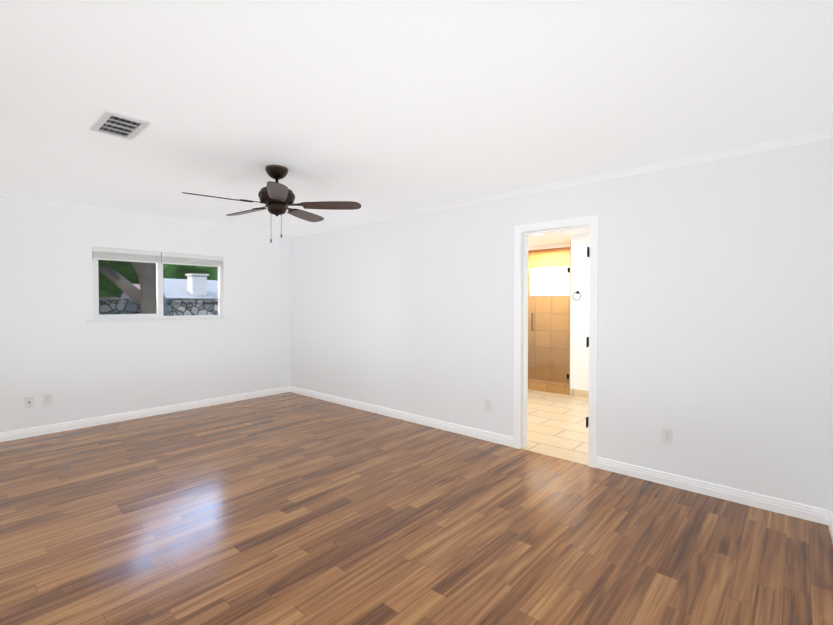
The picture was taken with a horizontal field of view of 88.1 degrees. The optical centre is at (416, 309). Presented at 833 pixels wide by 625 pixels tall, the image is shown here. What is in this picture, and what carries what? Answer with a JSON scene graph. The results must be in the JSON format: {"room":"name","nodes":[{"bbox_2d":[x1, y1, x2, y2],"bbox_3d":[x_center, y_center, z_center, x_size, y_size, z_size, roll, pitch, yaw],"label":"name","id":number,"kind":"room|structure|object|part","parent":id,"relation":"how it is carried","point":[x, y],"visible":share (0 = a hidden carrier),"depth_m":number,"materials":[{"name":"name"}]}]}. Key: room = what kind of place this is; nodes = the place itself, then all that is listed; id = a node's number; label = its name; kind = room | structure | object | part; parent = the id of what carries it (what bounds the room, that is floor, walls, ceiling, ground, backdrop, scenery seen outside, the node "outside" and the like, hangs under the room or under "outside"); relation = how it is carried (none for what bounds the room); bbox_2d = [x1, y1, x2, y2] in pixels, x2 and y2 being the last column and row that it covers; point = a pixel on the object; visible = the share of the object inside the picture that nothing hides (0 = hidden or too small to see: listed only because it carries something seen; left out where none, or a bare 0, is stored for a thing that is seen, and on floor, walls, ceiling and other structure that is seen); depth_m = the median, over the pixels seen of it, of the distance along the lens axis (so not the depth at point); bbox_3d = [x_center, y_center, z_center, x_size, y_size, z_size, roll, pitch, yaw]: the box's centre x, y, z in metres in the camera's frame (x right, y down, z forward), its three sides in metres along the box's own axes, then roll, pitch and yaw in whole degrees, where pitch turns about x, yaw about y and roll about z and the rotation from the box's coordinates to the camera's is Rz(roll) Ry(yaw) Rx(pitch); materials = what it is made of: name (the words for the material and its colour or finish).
{"room":"empty bedroom","nodes":[
{"label":"empty bedroom","id":0,"kind":"room"},
{"bbox_2d":[0,196,289,432],"bbox_3d":[-3.676,0.113,4.874,0.120,2.500,5.240,1,1,42],"label":"wall","id":1,"kind":"structure","parent":0,"point":[65,353],"depth_m":5.00,"materials":[{"name":"paint"}]},
{"bbox_2d":[24,396,33,407],"bbox_3d":[-3.988,0.949,4.434,0.016,0.115,0.070,1,1,42],"label":"outlet","id":2,"kind":"object","parent":1,"relation":"attached to","point":[29,401],"visible":1,"depth_m":4.44,"materials":[{"name":"white plastic"}]},
{"bbox_2d":[43,393,51,404],"bbox_3d":[-3.893,0.943,4.547,0.008,0.115,0.070,1,1,42],"label":"outlet","id":3,"kind":"object","parent":1,"relation":"attached to","point":[47,400],"visible":1,"depth_m":4.54,"materials":[{"name":"white plastic"}]},
{"bbox_2d":[0,386,289,441],"bbox_3d":[-3.626,1.257,4.846,0.015,0.092,5.000,1,1,42],"label":"baseboard","id":4,"kind":"structure","parent":1,"relation":"attached to","point":[46,429],"depth_m":5.09,"materials":[{"name":"paint"}]},
{"bbox_2d":[88,256,227,322],"bbox_3d":[-3.175,-0.295,5.399,0.133,0.850,1.560,1,1,42],"label":"window","id":5,"kind":"structure","parent":1,"relation":"in","point":[157,316],"depth_m":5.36,"materials":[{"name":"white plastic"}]},
{"bbox_2d":[92,247,222,266],"bbox_3d":[-3.159,-0.649,5.386,0.036,0.139,1.462,1,1,42],"label":"window blind","id":6,"kind":"object","parent":5,"relation":"attached to","point":[102,253],"visible":0.98,"depth_m":5.29,"materials":[{"name":"white plastic"}]},
{"bbox_2d":[0,392,832,624],"bbox_3d":[-1.276,1.365,2.754,6.310,0.060,5.000,1,1,42],"label":"floor","id":7,"kind":"structure","parent":0,"point":[289,508],"depth_m":2.56,"materials":[{"name":"laminate"}]},
{"bbox_2d":[0,0,832,234],"bbox_3d":[-1.264,-1.155,2.706,6.580,0.100,5.240,1,1,42],"label":"ceiling","id":8,"kind":"structure","parent":0,"point":[376,108],"depth_m":2.19,"materials":[{"name":"paint"}]},
{"bbox_2d":[90,110,149,139],"bbox_3d":[-1.774,-1.095,2.572,0.370,0.014,0.215,1,1,42],"label":"ceiling vent","id":9,"kind":"object","parent":8,"relation":"in","point":[118,125],"visible":0.94,"depth_m":2.56,"materials":[{"name":"white metal"}]},
{"bbox_2d":[182,165,360,241],"bbox_3d":[-1.139,-0.822,3.401,1.242,0.584,1.261,1,1,42],"label":"ceiling fan","id":10,"kind":"object","parent":8,"relation":"hanging from","point":[276,198],"visible":1,"depth_m":3.35,"materials":[{"name":"brown wood"}]},
{"bbox_3d":[-1.098,-0.926,3.388,0.278,0.377,0.278,1,1,42],"label":"motor","id":11,"kind":"part","parent":10,"relation":"part of","materials":[{"name":"brown metal"}]},
{"bbox_2d":[528,247,569,383],"bbox_3d":[2.348,0.097,7.557,1.410,2.330,0.120,1,1,42],"label":"wall","id":12,"kind":"structure","parent":0,"point":[552,257],"depth_m":7.51,"materials":[{"name":"paint"}]},
{"bbox_2d":[530,266,569,295],"bbox_3d":[2.327,-0.497,7.516,0.720,0.500,0.055,1,1,42],"label":"shower window","id":13,"kind":"structure","parent":12,"relation":"attached to","point":[545,271],"depth_m":7.49,"materials":[{"name":"white glass"}]},
{"bbox_2d":[521,389,588,464],"bbox_3d":[1.646,1.319,5.809,2.710,0.060,3.450,1,1,42],"label":"floor","id":14,"kind":"structure","parent":0,"point":[557,428],"depth_m":4.86,"materials":[{"name":"tile"}]},
{"bbox_2d":[528,379,568,394],"bbox_3d":[2.038,1.210,7.226,1.385,0.115,0.810,1,1,42],"label":"curb","id":15,"kind":"object","parent":14,"relation":"on","point":[551,387],"visible":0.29,"depth_m":6.73,"materials":[{"name":"tile"}]},
{"bbox_2d":[528,267,569,385],"bbox_3d":[1.795,0.236,6.933,1.376,1.830,0.065,1,1,42],"label":"shower enclosure","id":16,"kind":"object","parent":15,"relation":"on","point":[568,271],"visible":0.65,"depth_m":6.71,"materials":[{"name":"clear glass"}]},
{"bbox_2d":[528,227,589,246],"bbox_3d":[1.726,-1.153,5.862,2.950,0.080,3.450,1,1,42],"label":"ceiling","id":17,"kind":"structure","parent":0,"point":[554,237],"depth_m":6.68,"materials":[{"name":"paint"}]},
{"bbox_2d":[290,139,832,516],"bbox_3d":[0.483,0.117,4.598,6.460,2.500,0.120,1,1,42],"label":"wall","id":18,"kind":"structure","parent":0,"point":[715,315],"depth_m":3.34,"materials":[{"name":"paint"}]},
{"bbox_2d":[485,399,490,410],"bbox_3d":[0.717,0.951,4.316,0.070,0.115,0.008,1,1,42],"label":"outlet","id":19,"kind":"object","parent":18,"relation":"attached to","point":[487,404],"visible":1,"depth_m":4.31,"materials":[{"name":"white plastic"}]},
{"bbox_2d":[514,215,597,467],"bbox_3d":[1.266,0.262,3.900,0.770,2.110,0.161,1,1,42],"label":"door frame","id":20,"kind":"structure","parent":18,"relation":"attached to","point":[592,221],"depth_m":3.89,"materials":[{"name":"paint"}]},
{"bbox_2d":[586,247,589,427],"bbox_3d":[1.461,0.231,3.656,0.011,1.528,0.077,1,1,42],"label":"hinges on the door trim","id":21,"kind":"object","parent":20,"relation":"attached to","point":[587,338],"visible":0.85,"depth_m":3.64,"materials":[{"name":"black metal"}]},
{"bbox_2d":[290,386,827,524],"bbox_3d":[0.298,1.260,4.689,6.055,0.092,0.015,1,1,42],"label":"baseboard","id":22,"kind":"structure","parent":18,"relation":"attached to","point":[790,508],"depth_m":3.33,"materials":[{"name":"paint"}]},
{"bbox_2d":[287,130,832,237],"bbox_3d":[0.288,-1.109,4.642,6.087,0.050,0.047,1,1,42],"label":"crown molding","id":23,"kind":"structure","parent":18,"relation":"attached to","point":[819,135],"depth_m":3.48,"materials":[{"name":"paint"}]},
{"bbox_2d":[662,428,672,444],"bbox_3d":[1.902,0.955,3.260,0.070,0.115,0.008,1,1,42],"label":"outlet","id":24,"kind":"object","parent":18,"relation":"attached to","point":[667,435],"visible":1,"depth_m":3.26,"materials":[{"name":"white plastic"}]},
{"bbox_2d":[569,233,589,394],"bbox_3d":[2.524,0.074,6.784,2.700,2.400,0.800,1,1,42],"label":"wall","id":25,"kind":"structure","parent":0,"point":[579,334],"depth_m":6.35,"materials":[{"name":"paint"}]},
{"bbox_2d":[528,235,570,250],"bbox_3d":[2.083,-1.098,7.241,1.410,0.070,0.918,1,1,42],"label":"band","id":26,"kind":"object","parent":25,"relation":"attached to","point":[561,245],"visible":0.29,"depth_m":7.49,"materials":[{"name":"paint"}]},
{"bbox_2d":[570,389,588,397],"bbox_3d":[2.771,1.235,6.039,1.258,0.100,0.010,1,1,42],"label":"baseboard","id":27,"kind":"structure","parent":25,"relation":"attached to","point":[579,393],"depth_m":6.35,"materials":[{"name":"beige wood"}]},
{"bbox_2d":[832,453,832,513],"bbox_3d":[1.013,0.177,0.618,0.375,2.500,5.120,1,1,42],"label":"wall","id":28,"kind":"structure","parent":0,"point":[832,483],"depth_m":2.65,"materials":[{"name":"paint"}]},
{"bbox_2d":[826,114,832,139],"bbox_3d":[0.944,-1.050,0.705,0.218,0.050,4.950,1,1,42],"label":"crown molding","id":29,"kind":"structure","parent":28,"relation":"attached to","point":[827,134],"depth_m":2.63,"materials":[{"name":"paint"}]},
{"bbox_2d":[828,511,832,541],"bbox_3d":[0.972,1.319,0.751,0.190,0.092,5.000,1,1,42],"label":"baseboard","id":30,"kind":"structure","parent":28,"relation":"attached to","point":[830,521],"depth_m":2.59,"materials":[{"name":"paint"}]}
]}

